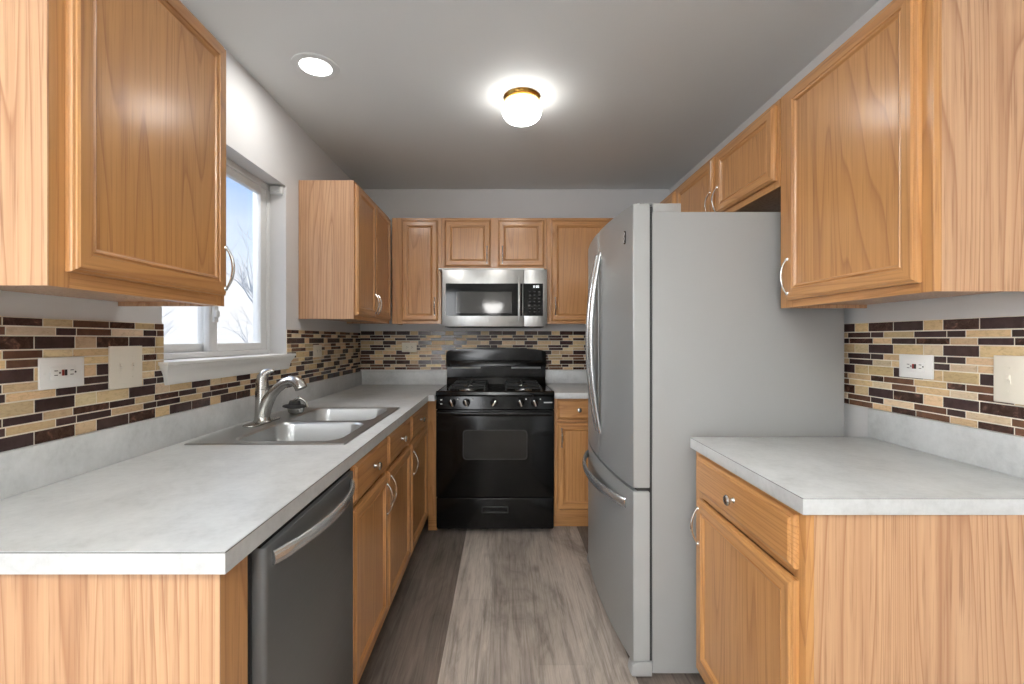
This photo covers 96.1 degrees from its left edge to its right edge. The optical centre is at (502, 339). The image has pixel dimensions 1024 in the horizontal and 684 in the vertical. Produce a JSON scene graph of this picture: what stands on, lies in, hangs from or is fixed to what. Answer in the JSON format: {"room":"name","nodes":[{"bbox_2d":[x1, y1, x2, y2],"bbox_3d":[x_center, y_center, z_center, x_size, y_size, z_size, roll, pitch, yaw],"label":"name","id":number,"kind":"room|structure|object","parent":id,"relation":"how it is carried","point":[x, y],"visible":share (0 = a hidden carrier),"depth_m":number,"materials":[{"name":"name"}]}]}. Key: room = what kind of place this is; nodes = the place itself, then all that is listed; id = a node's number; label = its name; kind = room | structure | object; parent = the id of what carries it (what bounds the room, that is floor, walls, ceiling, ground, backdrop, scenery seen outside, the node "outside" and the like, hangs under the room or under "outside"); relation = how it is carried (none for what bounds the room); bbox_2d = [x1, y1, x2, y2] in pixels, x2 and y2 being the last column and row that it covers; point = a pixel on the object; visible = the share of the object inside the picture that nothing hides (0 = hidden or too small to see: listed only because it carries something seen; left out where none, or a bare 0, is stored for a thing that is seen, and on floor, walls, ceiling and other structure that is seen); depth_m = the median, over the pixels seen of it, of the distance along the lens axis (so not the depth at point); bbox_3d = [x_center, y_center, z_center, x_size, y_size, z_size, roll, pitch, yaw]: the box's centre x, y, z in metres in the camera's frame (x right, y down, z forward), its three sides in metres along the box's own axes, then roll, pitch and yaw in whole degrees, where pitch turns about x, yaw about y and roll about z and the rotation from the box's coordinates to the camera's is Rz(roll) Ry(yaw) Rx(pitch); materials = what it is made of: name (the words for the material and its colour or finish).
{"room":"kitchen","nodes":[
{"label":"kitchen","id":0,"kind":"room"},
{"bbox_2d":[0,2,359,353],"bbox_3d":[-1.205,0.040,2.145,0.160,2.440,3.190,0,0,0],"label":"wall","id":1,"kind":"structure","parent":0,"point":[262,138],"depth_m":2.29,"materials":[{"name":"white paint"}]},
{"bbox_2d":[0,0,234,305],"bbox_3d":[-0.949,-0.478,1.091,0.349,0.762,0.527,0,0,0],"label":"upper cabinet","id":2,"kind":"object","parent":1,"relation":"attached to","point":[113,112],"visible":1,"depth_m":0.96,"materials":[{"name":"brown wood"}]},
{"bbox_2d":[0,316,360,451],"bbox_3d":[-1.121,0.101,2.189,0.007,0.305,2.846,0,0,0],"label":"tile backsplash","id":3,"kind":"structure","parent":1,"relation":"attached to","point":[29,415],"depth_m":1.27,"materials":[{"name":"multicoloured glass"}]},
{"bbox_2d":[38,356,83,389],"bbox_3d":[-1.113,0.084,1.163,0.010,0.078,0.118,0,0,0],"label":"wall outlet","id":4,"kind":"object","parent":3,"relation":"attached to","point":[54,372],"visible":1,"depth_m":1.16,"materials":[{"name":"white plastic"}]},
{"bbox_2d":[50,365,76,379],"bbox_3d":[-1.110,0.084,1.163,0.003,0.034,0.068,0,0,0],"label":"receptacle","id":5,"kind":"object","parent":4,"relation":"attached to","point":[57,372],"depth_m":1.16,"materials":[{"name":"grey plastic"}]},
{"bbox_2d":[108,346,141,388],"bbox_3d":[-1.111,0.081,1.360,0.012,0.122,0.118,0,0,0],"label":"light switch","id":6,"kind":"object","parent":3,"relation":"attached to","point":[124,362],"visible":1,"depth_m":1.35,"materials":[{"name":"beige plastic"}]},
{"bbox_2d":[313,345,321,356],"bbox_3d":[-1.113,0.070,2.765,0.009,0.073,0.118,0,0,0],"label":"wall outlet","id":7,"kind":"object","parent":3,"relation":"attached to","point":[317,349],"visible":1,"depth_m":2.76,"materials":[{"name":"beige plastic"}]},
{"bbox_2d":[158,157,295,384],"bbox_3d":[-1.184,-0.321,1.952,0.198,0.946,0.923,0,0,0],"label":"window","id":8,"kind":"structure","parent":1,"relation":"in","point":[206,359],"depth_m":2.06,"materials":[{"name":"white plastic"}]},
{"bbox_2d":[270,186,283,194],"bbox_3d":[-1.167,-0.769,2.367,0.065,0.042,0.030,0,0,0],"label":"bracket","id":9,"kind":"object","parent":8,"relation":"attached to","point":[274,190],"visible":1,"depth_m":2.36,"materials":[{"name":"white plastic"}]},
{"bbox_2d":[299,180,390,323],"bbox_3d":[-0.949,-0.493,2.921,0.349,0.762,0.788,0,0,0],"label":"upper cabinet","id":10,"kind":"object","parent":1,"relation":"attached to","point":[345,237],"visible":1,"depth_m":2.53,"materials":[{"name":"brown wood"}]},
{"bbox_2d":[360,189,668,370],"bbox_3d":[0.092,0.040,3.680,2.435,2.440,0.120,0,0,0],"label":"wall","id":11,"kind":"structure","parent":0,"point":[395,203],"depth_m":3.62,"materials":[{"name":"white paint"}]},
{"bbox_2d":[392,218,441,324],"bbox_3d":[-0.622,-0.493,3.444,0.356,0.762,0.349,0,0,0],"label":"upper cabinet","id":12,"kind":"object","parent":11,"relation":"attached to","point":[416,242],"visible":0.98,"depth_m":3.30,"materials":[{"name":"brown wood"}]},
{"bbox_2d":[360,331,585,369],"bbox_3d":[0.092,0.087,3.616,2.433,0.305,0.007,0,0,0],"label":"tile backsplash","id":13,"kind":"structure","parent":11,"relation":"attached to","point":[380,350],"depth_m":3.61,"materials":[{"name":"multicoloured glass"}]},
{"bbox_2d":[402,343,416,351],"bbox_3d":[-0.735,0.063,3.608,0.116,0.074,0.009,0,0,0],"label":"wall outlet","id":14,"kind":"object","parent":13,"relation":"attached to","point":[406,347],"visible":1,"depth_m":3.61,"materials":[{"name":"beige plastic"}]},
{"bbox_2d":[442,218,545,269],"bbox_3d":[-0.066,-0.690,3.444,0.755,0.368,0.349,0,0,0],"label":"upper cabinet","id":15,"kind":"object","parent":11,"relation":"attached to","point":[466,242],"visible":0.91,"depth_m":3.30,"materials":[{"name":"brown wood"}]},
{"bbox_2d":[438,268,546,327],"bbox_3d":[-0.073,-0.293,3.393,0.765,0.415,0.415,0,0,0],"label":"microwave","id":16,"kind":"object","parent":15,"relation":"attached to","point":[471,297],"visible":1,"depth_m":3.23,"materials":[{"name":"grey metal"}]},
{"bbox_2d":[546,218,612,323],"bbox_3d":[0.649,-0.493,3.444,0.672,0.762,0.349,0,0,0],"label":"upper cabinet","id":17,"kind":"object","parent":11,"relation":"attached to","point":[568,240],"visible":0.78,"depth_m":3.30,"materials":[{"name":"brown wood"}]},
{"bbox_2d":[180,0,878,188],"bbox_3d":[0.150,-1.230,0.270,4.900,0.100,6.940,0,0,0],"label":"ceiling","id":18,"kind":"structure","parent":0,"point":[635,94],"depth_m":2.06,"materials":[{"name":"white paint"}]},
{"bbox_2d":[291,52,339,79],"bbox_3d":[-0.810,-1.177,1.990,0.196,0.006,0.196,0,0,0],"label":"recessed light","id":19,"kind":"object","parent":18,"relation":"in","point":[312,65],"visible":1,"depth_m":1.98,"materials":[{"name":"white paint"}]},
{"bbox_2d":[502,87,541,126],"bbox_3d":[0.092,-1.116,2.240,0.193,0.128,0.193,0,0,0],"label":"flush light","id":20,"kind":"object","parent":18,"relation":"attached to","point":[522,107],"visible":1,"depth_m":2.18,"materials":[{"name":"white glass"}]},
{"bbox_2d":[358,517,704,683],"bbox_3d":[0.150,1.320,0.200,5.140,0.120,7.080,0,0,0],"label":"floor","id":21,"kind":"structure","parent":0,"point":[468,606],"depth_m":2.07,"materials":[{"name":"grey wood"}]},
{"bbox_2d":[0,555,247,683],"bbox_3d":[-0.791,0.826,0.823,0.620,0.868,0.087,0,0,0],"label":"base cabinet","id":22,"kind":"object","parent":21,"relation":"on","point":[55,628],"visible":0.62,"depth_m":0.78,"materials":[{"name":"brown wood"}]},
{"bbox_2d":[248,468,354,683],"bbox_3d":[-0.733,0.827,1.151,0.661,0.866,0.536,0,0,0],"label":"dishwasher","id":23,"kind":"object","parent":21,"relation":"on","point":[300,578],"visible":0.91,"depth_m":1.07,"materials":[{"name":"grey metal"}]},
{"bbox_2d":[248,552,251,683],"bbox_3d":[-0.775,0.778,1.151,0.576,0.764,0.536,0,0,0],"label":"dishwasher","id":24,"kind":"object","parent":23,"relation":"in","point":[250,555],"depth_m":0.89,"materials":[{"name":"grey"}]},
{"bbox_2d":[238,417,410,683],"bbox_3d":[-0.764,0.826,1.898,0.646,0.868,0.942,0,0,0],"label":"base cabinet","id":25,"kind":"object","parent":21,"relation":"on","point":[382,477],"visible":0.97,"depth_m":1.76,"materials":[{"name":"brown wood"}]},
{"bbox_2d":[0,371,446,573],"bbox_3d":[-0.779,0.322,2.193,0.692,0.140,2.854,0,0,0],"label":"countertop","id":26,"kind":"structure","parent":25,"relation":"on","point":[131,498],"depth_m":1.09,"materials":[{"name":"grey laminate"}]},
{"bbox_2d":[242,368,306,427],"bbox_3d":[-0.927,0.236,1.930,0.238,0.226,0.230,0,0,0],"label":"faucet","id":27,"kind":"object","parent":26,"relation":"on","point":[265,397],"visible":1,"depth_m":1.90,"materials":[{"name":"grey metal"}]},
{"bbox_2d":[184,407,398,444],"bbox_3d":[-0.799,0.438,1.952,0.538,0.178,0.828,0,0,0],"label":"sink","id":28,"kind":"object","parent":26,"relation":"in","point":[324,425],"visible":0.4,"depth_m":1.92,"materials":[{"name":"silver metal"}]},
{"bbox_2d":[282,396,307,413],"bbox_3d":[-0.978,0.306,2.158,0.105,0.083,0.105,0,0,37],"label":"strainer","id":29,"kind":"object","parent":28,"relation":"on","point":[294,406],"visible":1,"depth_m":2.14,"materials":[{"name":"grey metal"}]},
{"bbox_2d":[287,408,303,413],"bbox_3d":[-0.972,0.333,2.160,0.080,0.030,0.080,0,0,0],"label":"basket","id":30,"kind":"object","parent":29,"relation":"on","point":[290,410],"depth_m":2.13,"materials":[{"name":"grey metal"}]},
{"bbox_2d":[408,402,427,562],"bbox_3d":[-0.757,0.826,2.685,0.626,0.868,0.630,0,0,0],"label":"base cabinet","id":31,"kind":"object","parent":21,"relation":"on","point":[418,443],"visible":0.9,"depth_m":2.61,"materials":[{"name":"brown wood"}]},
{"bbox_2d":[428,400,436,529],"bbox_3d":[-0.464,0.826,3.304,0.058,0.868,0.600,0,0,0],"label":"base cabinet","id":32,"kind":"object","parent":21,"relation":"on","point":[432,409],"visible":0.38,"depth_m":3.00,"materials":[{"name":"brown wood"}]},
{"bbox_2d":[436,347,553,528],"bbox_3d":[-0.053,0.662,3.257,0.767,1.196,0.695,0,0,0],"label":"gas range","id":33,"kind":"object","parent":21,"relation":"on","point":[495,412],"visible":1,"depth_m":2.96,"materials":[{"name":"black metal"}]},
{"bbox_2d":[436,384,553,396],"bbox_3d":[-0.051,0.349,3.244,0.761,0.036,0.603,0,0,0],"label":"cooktop","id":34,"kind":"object","parent":33,"relation":"in","point":[449,390],"depth_m":2.99,"materials":[{"name":"black metal"}]},
{"bbox_2d":[553,398,587,525],"bbox_3d":[0.818,0.822,3.287,0.965,0.876,0.646,0,0,0],"label":"base cabinet","id":35,"kind":"object","parent":21,"relation":"on","point":[570,497],"visible":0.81,"depth_m":3.00,"materials":[{"name":"brown wood"}]},
{"bbox_2d":[545,370,587,398],"bbox_3d":[0.822,0.314,3.292,0.976,0.140,0.655,0,0,0],"label":"countertop","id":36,"kind":"structure","parent":35,"relation":"on","point":[565,384],"depth_m":3.60,"materials":[{"name":"grey laminate"}]},
{"bbox_2d":[582,203,843,675],"bbox_3d":[0.832,0.374,2.166,0.881,1.772,0.912,0,0,0],"label":"refrigerator","id":37,"kind":"object","parent":21,"relation":"on","point":[688,333],"visible":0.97,"depth_m":1.71,"materials":[{"name":"grey metal"}]},
{"bbox_2d":[690,451,1023,683],"bbox_3d":[0.969,0.822,1.312,0.681,0.876,0.605,0,0,1],"label":"base cabinet","id":38,"kind":"object","parent":21,"relation":"on","point":[784,595],"visible":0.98,"depth_m":1.01,"materials":[{"name":"brown wood"}]},
{"bbox_2d":[690,408,1023,514],"bbox_3d":[0.982,0.314,1.315,0.656,0.140,0.625,0,0,0],"label":"countertop","id":39,"kind":"structure","parent":38,"relation":"on","point":[905,464],"depth_m":1.20,"materials":[{"name":"grey laminate"}]},
{"bbox_2d":[669,0,1023,436],"bbox_3d":[1.390,0.040,2.145,0.160,2.440,3.190,0,0,0],"label":"wall","id":40,"kind":"structure","parent":0,"point":[999,304],"depth_m":1.59,"materials":[{"name":"white paint"}]},
{"bbox_2d":[660,188,677,202],"bbox_3d":[1.134,-0.493,2.967,0.349,0.762,0.645,0,0,0],"label":"upper cabinet","id":41,"kind":"object","parent":40,"relation":"attached to","point":[672,198],"visible":0.02,"depth_m":2.69,"materials":[{"name":"brown wood"}]},
{"bbox_2d":[677,99,780,211],"bbox_3d":[1.134,-0.715,2.155,0.349,0.319,0.970,0,0,0],"label":"upper cabinet","id":42,"kind":"object","parent":40,"relation":"attached to","point":[744,175],"visible":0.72,"depth_m":1.92,"materials":[{"name":"brown wood"}]},
{"bbox_2d":[779,0,1023,307],"bbox_3d":[1.134,-0.493,1.369,0.349,0.762,0.592,0,0,0],"label":"upper cabinet","id":43,"kind":"object","parent":40,"relation":"attached to","point":[902,150],"visible":1,"depth_m":1.12,"materials":[{"name":"brown wood"}]},
{"bbox_2d":[844,316,1023,436],"bbox_3d":[1.306,0.093,1.675,0.007,0.305,1.450,0,0,0],"label":"tile backsplash","id":44,"kind":"structure","parent":40,"relation":"attached to","point":[961,391],"depth_m":1.37,"materials":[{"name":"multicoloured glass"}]},
{"bbox_2d":[899,354,933,379],"bbox_3d":[1.298,0.085,1.448,0.010,0.074,0.118,0,0,0],"label":"wall outlet","id":45,"kind":"object","parent":44,"relation":"attached to","point":[910,365],"visible":1,"depth_m":1.44,"materials":[{"name":"white plastic"}]},
{"bbox_2d":[905,360,924,371],"bbox_3d":[1.295,0.085,1.448,0.003,0.034,0.068,0,0,0],"label":"receptacle","id":46,"kind":"object","parent":45,"relation":"attached to","point":[910,365],"depth_m":1.44,"materials":[{"name":"grey plastic"}]},
{"bbox_2d":[994,355,1023,404],"bbox_3d":[1.296,0.103,1.180,0.012,0.122,0.074,0,0,0],"label":"light switch","id":47,"kind":"object","parent":44,"relation":"attached to","point":[1008,370],"visible":1,"depth_m":1.18,"materials":[{"name":"beige plastic"}]},
{"label":"outside","id":48,"kind":"structure","parent":0,"visible":0},
{"bbox_3d":[-30.800,2.010,15.000,58.400,0.300,110.000,0,0,0],"label":"ground","id":49,"kind":"structure","parent":48,"visible":0},
{"bbox_2d":[162,306,177,336],"bbox_3d":[-17.830,-0.996,23.239,3.283,5.731,2.339,0,0,0],"label":"bare tree","id":50,"kind":"object","parent":49,"relation":"on","point":[177,306],"visible":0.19,"depth_m":23.22,"materials":[{"name":"white plant"}]},
{"bbox_2d":[223,283,252,342],"bbox_3d":[-12.762,-0.608,23.739,1.728,4.945,3.291,0,0,41],"label":"bare tree","id":51,"kind":"object","parent":49,"relation":"on","point":[250,283],"visible":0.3,"depth_m":23.50,"materials":[{"name":"white plant"}]},
{"bbox_2d":[226,219,252,302],"bbox_3d":[-17.527,-3.537,33.351,5.924,10.806,6.024,0,0,40],"label":"bare tree","id":52,"kind":"object","parent":49,"relation":"on","point":[241,276],"visible":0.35,"depth_m":33.10,"materials":[{"name":"white plant"}]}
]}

